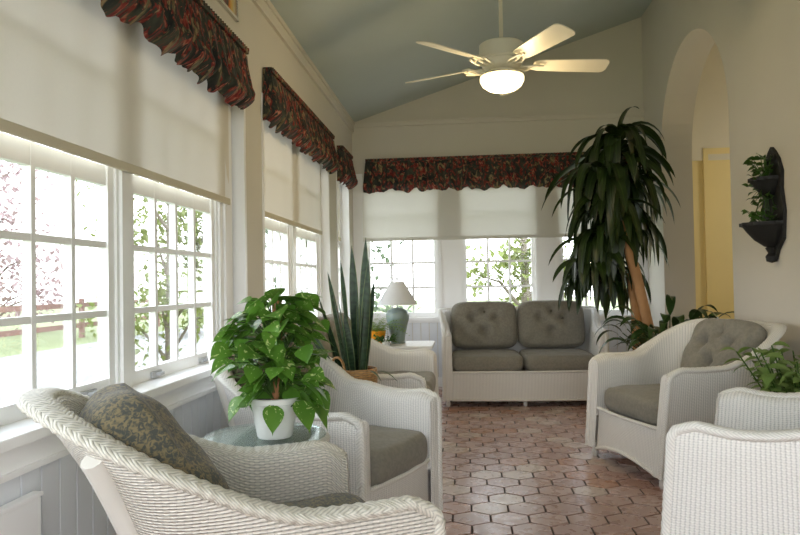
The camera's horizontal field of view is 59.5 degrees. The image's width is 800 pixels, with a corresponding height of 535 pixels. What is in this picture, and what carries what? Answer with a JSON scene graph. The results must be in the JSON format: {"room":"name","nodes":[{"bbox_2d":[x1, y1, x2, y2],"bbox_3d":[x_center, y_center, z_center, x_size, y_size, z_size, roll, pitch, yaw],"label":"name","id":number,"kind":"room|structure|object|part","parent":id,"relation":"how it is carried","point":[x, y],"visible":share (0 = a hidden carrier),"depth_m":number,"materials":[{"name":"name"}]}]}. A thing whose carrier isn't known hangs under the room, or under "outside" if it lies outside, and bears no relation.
{"room":"sunroom","nodes":[
{"label":"sunroom","id":0,"kind":"room"},
{"bbox_2d":[250,397,299,439],"bbox_3d":[-0.427,0.507,2.385,0.176,0.137,0.176,-1,-1,5],"label":"pot","id":1,"kind":"object","parent":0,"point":[281,408],"depth_m":2.33,"materials":[{"name":"white ceramic"}]},
{"bbox_2d":[204,0,353,324],"bbox_3d":[-0.991,-0.226,3.060,0.170,2.820,9.100,-1,-1,5],"label":"wall","id":2,"kind":"structure","parent":0,"point":[266,48],"depth_m":4.10,"materials":[{"name":"beige paint"}]},
{"bbox_2d":[0,491,42,534],"bbox_3d":[-1.044,0.849,0.977,0.031,0.542,1.785,-1,-1,5],"label":"heater cover","id":3,"kind":"object","parent":2,"relation":"attached to","point":[22,515],"visible":1,"depth_m":1.79,"materials":[{"name":"white paint"}]},
{"bbox_3d":[-1.049,0.584,0.983,0.031,0.012,1.785,-1,-1,5],"label":"panel","id":4,"kind":"part","parent":3,"relation":"part of","materials":[{"name":"white paint"}]},
{"bbox_2d":[0,132,114,425],"bbox_3d":[-1.087,-0.306,2.071,0.065,1.480,0.930,-1,-1,5],"label":"window","id":5,"kind":"structure","parent":2,"relation":"in","point":[31,155],"depth_m":2.26,"materials":[{"name":"white paint"}]},
{"bbox_2d":[0,362,211,453],"bbox_3d":[-0.957,0.467,2.928,0.195,0.032,8.630,-1,-1,5],"label":"trim","id":6,"kind":"structure","parent":2,"relation":"attached to","point":[14,435],"depth_m":2.51,"materials":[{"name":"white paint"}]},
{"bbox_2d":[0,376,216,483],"bbox_3d":[-0.884,0.521,2.985,0.028,0.080,9.000,-1,-1,5],"label":"trim","id":7,"kind":"structure","parent":2,"relation":"attached to","point":[14,463],"depth_m":1.94,"materials":[{"name":"white paint"}]},
{"bbox_2d":[0,0,229,204],"bbox_3d":[-1.133,-0.731,1.210,0.040,0.707,4.970,-1,-1,5],"label":"roller blind","id":8,"kind":"object","parent":2,"relation":"attached to","point":[78,80],"visible":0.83,"depth_m":2.42,"materials":[{"name":"beige fabric"}]},
{"bbox_2d":[0,390,229,534],"bbox_3d":[-0.887,0.820,2.979,0.012,0.522,9.000,-1,-1,5],"label":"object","id":9,"kind":"structure","parent":2,"relation":"attached to","point":[70,505],"depth_m":2.08,"materials":[{"name":"white blue-grey paint"}]},
{"bbox_2d":[131,174,215,384],"bbox_3d":[-0.992,-0.285,3.097,0.065,1.480,0.910,-1,-1,5],"label":"window","id":10,"kind":"structure","parent":2,"relation":"in","point":[154,191],"depth_m":3.08,"materials":[{"name":"white paint"}]},
{"bbox_2d":[101,0,254,109],"bbox_3d":[-1.039,-1.031,1.172,0.115,0.362,5.160,-1,-1,5],"label":"valance","id":11,"kind":"object","parent":2,"relation":"attached to","point":[201,42],"visible":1,"depth_m":2.95,"materials":[{"name":"multicoloured fabric"}]},
{"bbox_2d":[216,0,238,21],"bbox_3d":[-0.878,-1.449,3.506,0.020,0.300,0.380,-1,-1,5],"label":"framed picture","id":12,"kind":"object","parent":2,"relation":"attached to","point":[231,7],"visible":1,"depth_m":3.60,"materials":[{"name":"beige wood"}]},
{"bbox_3d":[-0.882,-1.449,3.507,0.012,0.276,0.356,-1,-1,5],"label":"painted panel","id":13,"kind":"part","parent":12,"relation":"part of","materials":[{"name":"paint"}]},
{"bbox_2d":[113,104,342,386],"bbox_3d":[-1.011,-0.283,2.948,0.094,1.490,8.509,-1,-1,5],"label":"trim","id":14,"kind":"structure","parent":2,"relation":"attached to","point":[122,212],"depth_m":2.62,"materials":[{"name":"white paint"}]},
{"bbox_2d":[265,217,289,311],"bbox_3d":[-0.859,-0.254,4.651,0.040,1.480,0.830,-1,-1,5],"label":"window","id":15,"kind":"structure","parent":2,"relation":"in","point":[271,225],"depth_m":4.82,"materials":[{"name":"white glass"}]},
{"bbox_2d":[231,92,349,324],"bbox_3d":[-1.000,-0.303,2.947,0.176,1.510,8.572,-1,-1,5],"label":"trim","id":16,"kind":"structure","parent":2,"relation":"attached to","point":[238,119],"depth_m":3.79,"materials":[{"name":"white paint"}]},
{"bbox_2d":[264,120,321,234],"bbox_3d":[-0.769,-0.652,5.107,0.040,0.707,1.880,-1,-1,5],"label":"roller blind","id":17,"kind":"object","parent":2,"relation":"attached to","point":[292,179],"visible":0.71,"depth_m":4.99,"materials":[{"name":"beige fabric"}]},
{"bbox_2d":[262,67,339,173],"bbox_3d":[-0.668,-1.000,5.160,0.114,0.352,2.050,-1,-1,5],"label":"valance","id":18,"kind":"object","parent":2,"relation":"attached to","point":[283,107],"visible":1,"depth_m":4.71,"materials":[{"name":"multicoloured fabric"}]},
{"bbox_2d":[251,0,354,132],"bbox_3d":[-0.918,-1.591,3.031,0.035,0.104,9.000,-1,-1,5],"label":"trim","id":19,"kind":"structure","parent":2,"relation":"attached to","point":[265,7],"depth_m":5.08,"materials":[{"name":"beige paint"}]},
{"bbox_2d":[296,227,318,316],"bbox_3d":[-0.769,-0.234,5.616,0.040,1.480,0.830,-1,-1,5],"label":"window","id":20,"kind":"structure","parent":2,"relation":"in","point":[312,265],"depth_m":5.78,"materials":[{"name":"white paint"}]},
{"bbox_2d":[338,181,341,312],"bbox_3d":[-0.653,-0.209,6.866,0.040,1.480,0.580,-1,-1,5],"label":"window","id":21,"kind":"structure","parent":2,"relation":"in","point":[339,242],"depth_m":7.11,"materials":[{"name":"white glass"}]},
{"bbox_2d":[337,181,340,240],"bbox_3d":[-0.616,-0.619,6.750,0.040,0.707,0.420,-1,-1,5],"label":"roller blind","id":22,"kind":"object","parent":21,"relation":"attached to","point":[338,185],"visible":0.36,"depth_m":6.89,"materials":[{"name":"beige fabric"}]},
{"bbox_2d":[337,145,357,189],"bbox_3d":[-0.510,-0.964,6.863,0.114,0.355,0.650,-1,-1,5],"label":"valance","id":23,"kind":"object","parent":2,"relation":"attached to","point":[346,174],"visible":0.98,"depth_m":6.67,"materials":[{"name":"multicoloured fabric"}]},
{"bbox_2d":[371,330,385,343],"bbox_3d":[-0.186,0.583,5.832,0.144,0.115,0.144,-1,-1,5],"label":"pot","id":24,"kind":"object","parent":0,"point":[379,332],"depth_m":5.78,"materials":[{"name":"orange ceramic"}]},
{"bbox_2d":[270,0,651,121],"bbox_3d":[0.694,-2.261,2.974,3.620,1.296,9.160,-1,-1,5],"label":"ceiling","id":25,"kind":"structure","parent":0,"point":[366,51],"depth_m":5.90,"materials":[{"name":"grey paint"}]},
{"bbox_2d":[405,0,608,95],"bbox_3d":[0.661,-1.611,4.441,1.312,1.020,1.305,-1,-1,5],"label":"ceiling fan","id":26,"kind":"object","parent":25,"relation":"hanging from","point":[501,58],"visible":1,"depth_m":4.30,"materials":[{"name":"white metal"}]},
{"bbox_3d":[0.262,-1.264,4.636,0.485,0.045,0.135,-2,-1,31],"label":"blade","id":27,"kind":"part","parent":26,"relation":"part of","materials":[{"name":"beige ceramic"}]},
{"bbox_3d":[0.304,-1.276,4.118,0.485,0.045,0.135,0,-2,-41],"label":"blade","id":28,"kind":"part","parent":26,"relation":"part of","materials":[{"name":"beige wood"}]},
{"bbox_3d":[0.632,-1.756,4.417,0.025,0.731,0.025,-1,-1,5],"label":"down rod","id":29,"kind":"part","parent":26,"relation":"part of","materials":[{"name":"beige metal"}]},
{"bbox_3d":[0.642,-1.150,4.403,0.276,0.096,0.276,-1,-1,5],"label":"lamp shade","id":30,"kind":"part","parent":26,"relation":"part of","materials":[{"name":"beige glass"}]},
{"bbox_3d":[0.742,-1.268,4.837,0.135,0.045,0.485,-1,-1,13],"label":"blade","id":31,"kind":"part","parent":26,"relation":"part of","materials":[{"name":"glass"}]},
{"bbox_3d":[0.811,-1.287,3.998,0.135,0.045,0.485,0,-1,-23],"label":"blade","id":32,"kind":"part","parent":26,"relation":"part of","materials":[{"name":"beige wood"}]},
{"bbox_3d":[1.081,-1.282,4.442,0.485,0.045,0.135,-1,-1,-5],"label":"blade","id":33,"kind":"part","parent":26,"relation":"part of","materials":[{"name":"beige wood"}]},
{"bbox_2d":[352,17,643,376],"bbox_3d":[1.136,-0.754,7.423,3.620,3.991,0.160,-1,-1,5],"label":"wall","id":34,"kind":"structure","parent":0,"point":[619,87],"depth_m":7.34,"materials":[{"name":"beige paint"}]},
{"bbox_2d":[367,240,437,317],"bbox_3d":[0.021,-0.237,7.507,0.765,1.540,0.040,-1,-1,5],"label":"window","id":35,"kind":"structure","parent":34,"relation":"in","point":[411,314],"depth_m":7.47,"materials":[{"name":"white paint"}]},
{"bbox_2d":[438,377,441,386],"bbox_3d":[1.047,1.192,7.303,3.050,0.100,0.018,-1,-1,5],"label":"baseboard","id":36,"kind":"structure","parent":34,"relation":"attached to","point":[439,378],"depth_m":7.35,"materials":[{"name":"white paint"}]},
{"bbox_2d":[362,174,592,241],"bbox_3d":[1.023,-0.665,7.322,2.850,0.727,0.040,-1,-1,5],"label":"roller blind","id":37,"kind":"object","parent":34,"relation":"attached to","point":[503,212],"visible":0.68,"depth_m":7.35,"materials":[{"name":"fabric"}]},
{"bbox_2d":[363,152,628,193],"bbox_3d":[1.015,-0.991,7.303,2.830,0.375,0.110,-1,-1,5],"label":"valance","id":38,"kind":"object","parent":34,"relation":"attached to","point":[483,172],"visible":0.76,"depth_m":7.32,"materials":[{"name":"multicoloured fabric"}]},
{"bbox_2d":[353,110,644,127],"bbox_3d":[0.998,-1.557,7.352,3.050,0.058,0.040,-1,-1,5],"label":"trim","id":39,"kind":"structure","parent":34,"relation":"attached to","point":[640,113],"depth_m":7.34,"materials":[{"name":"beige paint"}]},
{"bbox_2d":[462,238,535,302],"bbox_3d":[1.042,-0.257,7.412,0.765,1.540,0.040,-1,-1,5],"label":"window","id":40,"kind":"structure","parent":34,"relation":"in","point":[532,260],"depth_m":7.39,"materials":[{"name":"white paint"}]},
{"bbox_2d":[353,166,648,322],"bbox_3d":[1.028,-0.229,7.390,3.050,1.595,0.185,-1,-1,5],"label":"trim","id":41,"kind":"structure","parent":34,"relation":"attached to","point":[449,252],"depth_m":7.36,"materials":[{"name":"white paint"}]},
{"bbox_2d":[372,320,632,376],"bbox_3d":[1.043,0.852,7.313,3.046,0.580,0.012,-1,-1,5],"label":"trim","id":42,"kind":"structure","parent":34,"relation":"attached to","point":[420,332],"depth_m":7.37,"materials":[{"name":"white paint"}]},
{"bbox_2d":[560,237,630,314],"bbox_3d":[2.047,-0.276,7.319,0.765,1.540,0.040,-1,-1,5],"label":"window","id":43,"kind":"structure","parent":34,"relation":"in","point":[601,312],"depth_m":7.30,"materials":[{"name":"white paint"}]},
{"bbox_2d":[438,387,662,534],"bbox_3d":[0.742,1.211,2.920,3.650,0.121,9.200,-1,-1,5],"label":"floor","id":44,"kind":"structure","parent":0,"point":[510,467],"depth_m":3.88,"materials":[{"name":"tile"}]},
{"bbox_2d":[16,387,445,534],"bbox_3d":[-0.451,0.716,1.788,0.925,0.862,0.741,0,-1,-25],"label":"wicker armchair","id":45,"kind":"object","parent":44,"relation":"on","point":[139,494],"visible":0.85,"depth_m":1.52,"materials":[{"name":"white wicker"}]},
{"bbox_3d":[-0.610,0.752,1.541,0.050,0.725,0.221,-1,-1,17],"label":"post","id":46,"kind":"part","parent":45,"relation":"part of","materials":[{"name":"wicker"}]},
{"bbox_2d":[275,493,364,507],"bbox_3d":[-0.332,0.766,1.842,0.660,0.194,0.469,0,-1,-25],"label":"seat cushion","id":47,"kind":"object","parent":45,"relation":"on","point":[337,499],"visible":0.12,"depth_m":2.04,"materials":[{"name":"grey fabric"}]},
{"bbox_2d":[79,383,229,488],"bbox_3d":[-0.590,0.500,1.720,0.379,0.427,0.450,0,-1,-24],"label":"cushion","id":48,"kind":"object","parent":47,"relation":"on","point":[134,418],"visible":0.5,"depth_m":1.55,"materials":[{"name":"grey fabric"}]},
{"bbox_3d":[-0.170,0.843,2.243,0.012,0.498,0.096,0,-1,-25],"label":"arm","id":49,"kind":"part","parent":45,"relation":"part of","materials":[{"name":"beige wicker"}]},
{"bbox_2d":[203,423,330,446],"bbox_3d":[-0.462,0.870,2.421,0.449,0.585,0.446,-1,-1,5],"label":"wicker side table","id":50,"kind":"object","parent":44,"relation":"on","point":[244,436],"visible":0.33,"depth_m":2.42,"materials":[{"name":"clear glass"}]},
{"bbox_2d":[209,288,335,439],"bbox_3d":[-0.429,0.322,2.389,0.434,0.506,0.443,-1,-1,-4],"label":"pothos","id":51,"kind":"object","parent":50,"relation":"on","point":[275,410],"visible":1,"depth_m":2.33,"materials":[{"name":"plant"}]},
{"bbox_2d":[208,341,442,510],"bbox_3d":[-0.361,0.740,3.121,0.894,0.869,0.805,-2,-1,29],"label":"wicker armchair","id":52,"kind":"object","parent":44,"relation":"on","point":[355,404],"visible":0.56,"depth_m":3.15,"materials":[{"name":"white wicker"}]},
{"bbox_3d":[-0.732,0.790,3.025,0.160,0.720,0.051,-1,-1,-21],"label":"post","id":53,"kind":"part","parent":52,"relation":"part of","materials":[{"name":"wicker"}]},
{"bbox_3d":[-0.128,0.840,2.646,0.012,0.521,0.090,-2,-1,29],"label":"arm","id":54,"kind":"part","parent":52,"relation":"part of","materials":[{"name":"white wicker"}]},
{"bbox_2d":[369,425,427,486],"bbox_3d":[-0.251,0.801,3.059,0.640,0.171,0.489,-2,-1,29],"label":"seat cushion","id":55,"kind":"object","parent":52,"relation":"on","point":[393,451],"visible":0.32,"depth_m":2.89,"materials":[{"name":"grey fabric"}]},
{"bbox_2d":[229,325,310,391],"bbox_3d":[-0.575,0.490,3.240,0.291,0.449,0.476,-2,-1,30],"label":"cushion","id":56,"kind":"object","parent":55,"relation":"on","point":[291,344],"visible":0.03,"depth_m":3.06,"materials":[{"name":"grey"}]},
{"bbox_3d":[0.163,0.846,3.177,0.012,0.521,0.090,-2,-1,29],"label":"arm","id":57,"kind":"part","parent":52,"relation":"part of","materials":[{"name":"white wicker"}]},
{"bbox_2d":[329,338,438,394],"bbox_3d":[-0.215,0.797,4.645,0.898,0.816,1.582,-1,-1,5],"label":"wicker armchair","id":58,"kind":"object","parent":44,"relation":"on","point":[383,357],"visible":0.18,"depth_m":5.27,"materials":[{"name":"white wicker"}]},
{"bbox_2d":[377,371,435,391],"bbox_3d":[-0.090,0.839,4.948,0.670,0.173,0.622,-1,-1,5],"label":"seat cushion","id":59,"kind":"object","parent":58,"relation":"on","point":[430,379],"visible":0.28,"depth_m":4.99,"materials":[{"name":"grey fabric"}]},
{"bbox_2d":[327,312,350,335],"bbox_3d":[-0.419,0.537,4.984,0.290,0.430,0.608,-1,-1,7],"label":"cushion","id":60,"kind":"object","parent":59,"relation":"on","point":[330,316],"visible":0.09,"depth_m":4.85,"materials":[{"name":"grey fabric"}]},
{"bbox_3d":[0.273,0.898,5.283,0.029,0.506,0.089,-1,-1,5],"label":"arm","id":61,"kind":"part","parent":58,"relation":"part of","materials":[{"name":"white wicker"}]},
{"bbox_3d":[-0.148,0.826,4.323,0.670,0.171,0.622,-1,-1,5],"label":"seat cushion","id":62,"kind":"object","parent":58,"relation":"on","visible":0},
{"bbox_2d":[311,316,340,357],"bbox_3d":[-0.473,0.522,4.359,0.293,0.429,0.608,-1,-1,8],"label":"cushion","id":63,"kind":"object","parent":62,"relation":"on","point":[325,344],"visible":0.12,"depth_m":4.27,"materials":[{"name":"grey fabric"}]},
{"bbox_2d":[388,341,434,349],"bbox_3d":[-0.129,0.936,5.880,0.840,0.590,0.540,-1,-1,5],"label":"table","id":64,"kind":"object","parent":44,"relation":"on","point":[408,345],"visible":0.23,"depth_m":5.69,"materials":[{"name":"white wicker"}]},
{"bbox_2d":[349,313,409,343],"bbox_3d":[-0.175,0.508,5.808,0.512,0.263,0.469,-1,-1,5],"label":"potted fern","id":65,"kind":"object","parent":64,"relation":"on","point":[378,331],"visible":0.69,"depth_m":5.78,"materials":[{"name":"green plant"}]},
{"bbox_2d":[373,332,399,345],"bbox_3d":[-0.129,0.588,5.733,0.264,0.114,0.269,-1,-1,5],"label":"trailing plant","id":66,"kind":"object","parent":64,"relation":"on","point":[386,341],"visible":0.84,"depth_m":5.69,"materials":[{"name":"green plant"}]},
{"bbox_3d":[-0.115,0.610,5.724,0.080,0.055,0.080,-1,-1,5],"label":"pot","id":67,"kind":"part","parent":66,"relation":"part of","materials":[{"name":"white ceramic"}]},
{"bbox_2d":[378,277,416,343],"bbox_3d":[-0.021,0.360,5.921,0.336,0.560,0.336,-1,-1,5],"label":"table lamp","id":68,"kind":"object","parent":64,"relation":"on","point":[397,293],"visible":0.91,"depth_m":5.84,"materials":[{"name":"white fabric"}]},
{"bbox_3d":[-0.024,0.217,5.925,0.336,0.195,0.336,-1,-1,5],"label":"lamp shade","id":69,"kind":"part","parent":68,"relation":"part of","materials":[{"name":"white fabric"}]},
{"bbox_2d":[438,306,608,406],"bbox_3d":[1.118,0.800,6.528,1.518,0.846,0.888,-1,-1,4],"label":"wicker loveseat","id":70,"kind":"object","parent":44,"relation":"on","point":[524,385],"visible":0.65,"depth_m":6.12,"materials":[{"name":"white wicker"}]},
{"bbox_3d":[0.418,0.884,6.152,0.085,0.566,0.029,-1,-1,4],"label":"arm","id":71,"kind":"part","parent":70,"relation":"part of","materials":[{"name":"white wicker"}]},
{"bbox_2d":[452,349,522,370],"bbox_3d":[0.797,0.857,6.468,0.629,0.171,0.690,-1,-1,4],"label":"seat cushion","id":72,"kind":"object","parent":70,"relation":"on","point":[470,359],"visible":0.94,"depth_m":6.14,"materials":[{"name":"grey fabric"}]},
{"bbox_2d":[451,301,517,348],"bbox_3d":[0.809,0.554,6.736,0.632,0.456,0.269,-1,-1,3],"label":"cushion","id":73,"kind":"object","parent":72,"relation":"on","point":[480,324],"visible":1,"depth_m":6.66,"materials":[{"name":"grey fabric"}]},
{"bbox_2d":[519,348,593,370],"bbox_3d":[1.430,0.844,6.426,0.629,0.172,0.690,-1,-1,4],"label":"seat cushion","id":74,"kind":"object","parent":70,"relation":"on","point":[547,359],"visible":0.84,"depth_m":6.10,"materials":[{"name":"grey fabric"}]},
{"bbox_2d":[517,300,584,347],"bbox_3d":[1.442,0.541,6.697,0.633,0.456,0.267,-1,-1,1],"label":"cushion","id":75,"kind":"object","parent":74,"relation":"on","point":[540,324],"visible":0.94,"depth_m":6.61,"materials":[{"name":"grey fabric"}]},
{"bbox_3d":[1.765,0.859,6.062,0.085,0.566,0.029,-1,-1,4],"label":"arm","id":76,"kind":"part","parent":70,"relation":"part of","materials":[{"name":"white wicker"}]},
{"bbox_2d":[541,106,679,348],"bbox_3d":[1.817,-0.078,6.064,1.156,2.557,1.028,-1,-1,10],"label":"plant","id":77,"kind":"object","parent":44,"relation":"on","point":[610,193],"visible":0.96,"depth_m":5.93,"materials":[{"name":"green plant"}]},
{"bbox_2d":[594,294,733,352],"bbox_3d":[2.126,0.686,5.320,1.177,0.986,1.043,-1,-1,5],"label":"peace lily","id":78,"kind":"object","parent":44,"relation":"on","point":[647,331],"visible":0.31,"depth_m":5.18,"materials":[{"name":"plant"}]},
{"bbox_2d":[585,318,786,488],"bbox_3d":[1.694,0.741,4.114,0.923,0.838,1.002,-1,-1,-12],"label":"wicker armchair","id":79,"kind":"object","parent":44,"relation":"on","point":[687,394],"visible":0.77,"depth_m":3.93,"materials":[{"name":"white wicker"}]},
{"bbox_3d":[1.205,0.847,4.393,0.063,0.537,0.114,-1,-1,-12],"label":"arm","id":80,"kind":"part","parent":79,"relation":"part of","materials":[{"name":"white wicker"}]},
{"bbox_2d":[604,384,659,425],"bbox_3d":[1.595,0.791,4.091,0.610,0.173,0.609,-1,-1,-12],"label":"seat cushion","id":81,"kind":"object","parent":79,"relation":"on","point":[640,402],"visible":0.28,"depth_m":4.00,"materials":[{"name":"grey fabric"}]},
{"bbox_2d":[680,318,766,367],"bbox_3d":[1.915,0.522,4.167,0.310,0.435,0.561,-1,-1,-10],"label":"cushion","id":82,"kind":"object","parent":81,"relation":"on","point":[710,335],"visible":0.49,"depth_m":4.10,"materials":[{"name":"grey fabric"}]},
{"bbox_3d":[1.364,0.828,3.654,0.063,0.537,0.114,-1,-1,-12],"label":"arm","id":83,"kind":"part","parent":79,"relation":"part of","materials":[{"name":"white wicker"}]},
{"bbox_3d":[2.003,0.758,3.811,0.178,0.724,0.052,-2,-2,35],"label":"post","id":84,"kind":"part","parent":79,"relation":"part of","materials":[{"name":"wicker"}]},
{"bbox_2d":[660,387,799,534],"bbox_3d":[1.414,0.721,2.205,1.004,0.806,0.936,-2,-2,35],"label":"wicker armchair","id":85,"kind":"object","parent":44,"relation":"on","point":[739,473],"visible":1,"depth_m":2.06,"materials":[{"name":"white wicker"}]},
{"bbox_3d":[1.235,0.787,2.752,0.064,0.584,0.109,-2,-2,35],"label":"arm","id":86,"kind":"part","parent":85,"relation":"part of","materials":[{"name":"white wicker"}]},
{"bbox_2d":[720,341,799,392],"bbox_3d":[1.815,0.738,3.169,0.531,0.799,0.538,-1,-1,-16],"label":"potted shrub","id":87,"kind":"object","parent":44,"relation":"on","point":[790,380],"visible":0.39,"depth_m":3.18,"materials":[{"name":"green plant"}]},
{"bbox_3d":[-0.238,0.947,3.725,0.358,0.480,0.359,-1,-1,5],"label":"wicker side table","id":88,"kind":"object","parent":44,"relation":"on","visible":0},
{"bbox_2d":[313,238,396,380],"bbox_3d":[-0.231,0.255,3.726,0.494,0.840,0.226,-1,-1,22],"label":"snake plant","id":89,"kind":"object","parent":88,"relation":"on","point":[354,345],"visible":0.68,"depth_m":3.72,"materials":[{"name":"leaf"},{"name":"brown wicker basket weave"},{"name":"soil"}]},
{"bbox_2d":[332,356,377,382],"bbox_3d":[-0.235,0.585,3.732,0.236,0.242,0.236,-2,-1,23],"label":"woven basket","id":90,"kind":"object","parent":88,"relation":"on","point":[358,374],"visible":0.27,"depth_m":3.64,"materials":[{"name":"brown wicker"}]},
{"bbox_3d":[-0.328,0.510,3.667,0.106,0.092,0.014,-2,-1,31],"label":"handle","id":91,"kind":"part","parent":90,"relation":"part of","materials":[{"name":"brown wicker"}]},
{"bbox_2d":[692,43,729,160],"bbox_3d":[3.633,-1.841,5.173,2.050,1.420,3.900,-1,-1,5],"label":"wall","id":92,"kind":"structure","parent":0,"point":[710,129],"depth_m":7.05,"materials":[{"name":"paint"}]},
{"bbox_2d":[692,160,733,318],"bbox_3d":[3.654,-0.652,5.147,2.050,3.600,3.900,-1,-1,5],"label":"wall","id":93,"kind":"structure","parent":0,"point":[719,170],"depth_m":7.04,"materials":[{"name":"yellow paint"}]},
{"bbox_2d":[703,147,729,314],"bbox_3d":[3.417,-0.007,7.000,0.690,2.400,0.030,-1,-1,5],"label":"trim","id":94,"kind":"structure","parent":93,"relation":"attached to","point":[706,151],"depth_m":7.03,"materials":[{"name":"yellow paint"}]},
{"bbox_2d":[641,0,799,378],"bbox_3d":[2.258,-0.935,2.772,0.280,4.111,9.100,-1,-1,5],"label":"wall","id":95,"kind":"structure","parent":0,"point":[757,42],"depth_m":4.80,"materials":[{"name":"paint"}]},
{"bbox_2d":[739,147,786,262],"bbox_3d":[2.162,-0.376,4.226,0.211,0.700,0.300,-1,-1,5],"label":"wall planter","id":96,"kind":"object","parent":95,"relation":"attached to","point":[770,232],"visible":1,"depth_m":4.17,"materials":[{"name":"black metal"}]},
{"bbox_2d":[739,220,782,246],"bbox_3d":[2.153,-0.193,4.226,0.186,0.155,0.292,-1,-1,5],"label":"bowl","id":97,"kind":"object","parent":96,"relation":"on","point":[768,233],"depth_m":4.14,"materials":[{"name":"black metal"}]},
{"bbox_2d":[747,175,777,197],"bbox_3d":[2.175,-0.478,4.229,0.131,0.125,0.205,-1,-1,5],"label":"bowl","id":98,"kind":"object","parent":96,"relation":"on","point":[766,186],"depth_m":4.17,"materials":[{"name":"black metal"}]},
{"bbox_3d":[2.251,-0.387,4.218,0.021,0.680,0.300,-1,-1,5],"label":"plate","id":99,"kind":"part","parent":96,"relation":"part of","materials":[{"name":"black metal"}]},
{"label":"outside","id":100,"kind":"structure","parent":0,"visible":0},
{"bbox_2d":[0,297,629,357],"bbox_3d":[1.422,2.076,14.894,120.000,0.150,110.000,-1,-1,5],"label":"ground","id":101,"kind":"structure","parent":100,"point":[9,345],"depth_m":29.17,"materials":[{"name":"green plant"}]},
{"bbox_2d":[0,136,75,329],"bbox_3d":[-15.434,-1.171,26.268,5.998,7.437,5.541,0,-1,-27],"label":"tree","id":102,"kind":"object","parent":101,"relation":"on","point":[8,216],"visible":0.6,"depth_m":26.14,"materials":[{"name":"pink plant"}]},
{"bbox_2d":[0,298,165,337],"bbox_3d":[-12.196,1.482,11.152,0.140,1.350,40.000,-1,-1,5],"label":"rail fence","id":103,"kind":"object","parent":101,"relation":"on","point":[46,306],"visible":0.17,"depth_m":22.43,"materials":[{"name":"wood"}]},
{"bbox_3d":[-10.984,1.744,24.163,0.140,1.350,0.140,-1,-1,5],"label":"fence post","id":104,"kind":"part","parent":103,"relation":"part of","materials":[{"name":"wood"}]},
{"bbox_2d":[75,161,203,366],"bbox_3d":[-4.245,-0.317,13.334,3.258,4.844,3.474,-1,-1,5],"label":"tree","id":105,"kind":"object","parent":101,"relation":"on","point":[166,319],"visible":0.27,"depth_m":13.11,"materials":[{"name":"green plant"}]},
{"bbox_2d":[265,229,420,312],"bbox_3d":[-1.046,-0.043,11.618,2.886,4.034,2.444,-1,-1,5],"label":"tree","id":106,"kind":"object","parent":101,"relation":"on","point":[377,295],"visible":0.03,"depth_m":11.49,"materials":[{"name":"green plant"}]},
{"bbox_2d":[466,238,590,305],"bbox_3d":[2.309,-0.201,13.120,3.232,4.579,2.033,0,-1,-29],"label":"tree","id":107,"kind":"object","parent":101,"relation":"on","point":[522,268],"visible":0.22,"depth_m":12.96,"materials":[{"name":"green plant"}]},
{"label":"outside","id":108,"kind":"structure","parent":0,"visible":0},
{"bbox_2d":[0,305,382,403],"bbox_3d":[-7.854,2.064,10.735,5.300,0.015,100.000,-1,-1,5],"label":"road","id":109,"kind":"structure","parent":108,"point":[50,363],"depth_m":15.48,"materials":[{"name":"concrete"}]},
{"bbox_2d":[0,134,22,316],"bbox_3d":[-7.354,-0.534,9.768,3.816,5.153,3.733,0,-1,-31],"label":"tree","id":110,"kind":"object","parent":109,"relation":"on","point":[15,284],"visible":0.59,"depth_m":11.23,"materials":[{"name":"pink plant"}]},
{"bbox_2d":[83,182,203,333],"bbox_3d":[-7.941,-0.535,24.920,5.654,5.876,5.040,-2,-1,28],"label":"tree","id":111,"kind":"object","parent":109,"relation":"on","point":[198,241],"visible":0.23,"depth_m":24.26,"materials":[{"name":"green plant"}]}
]}

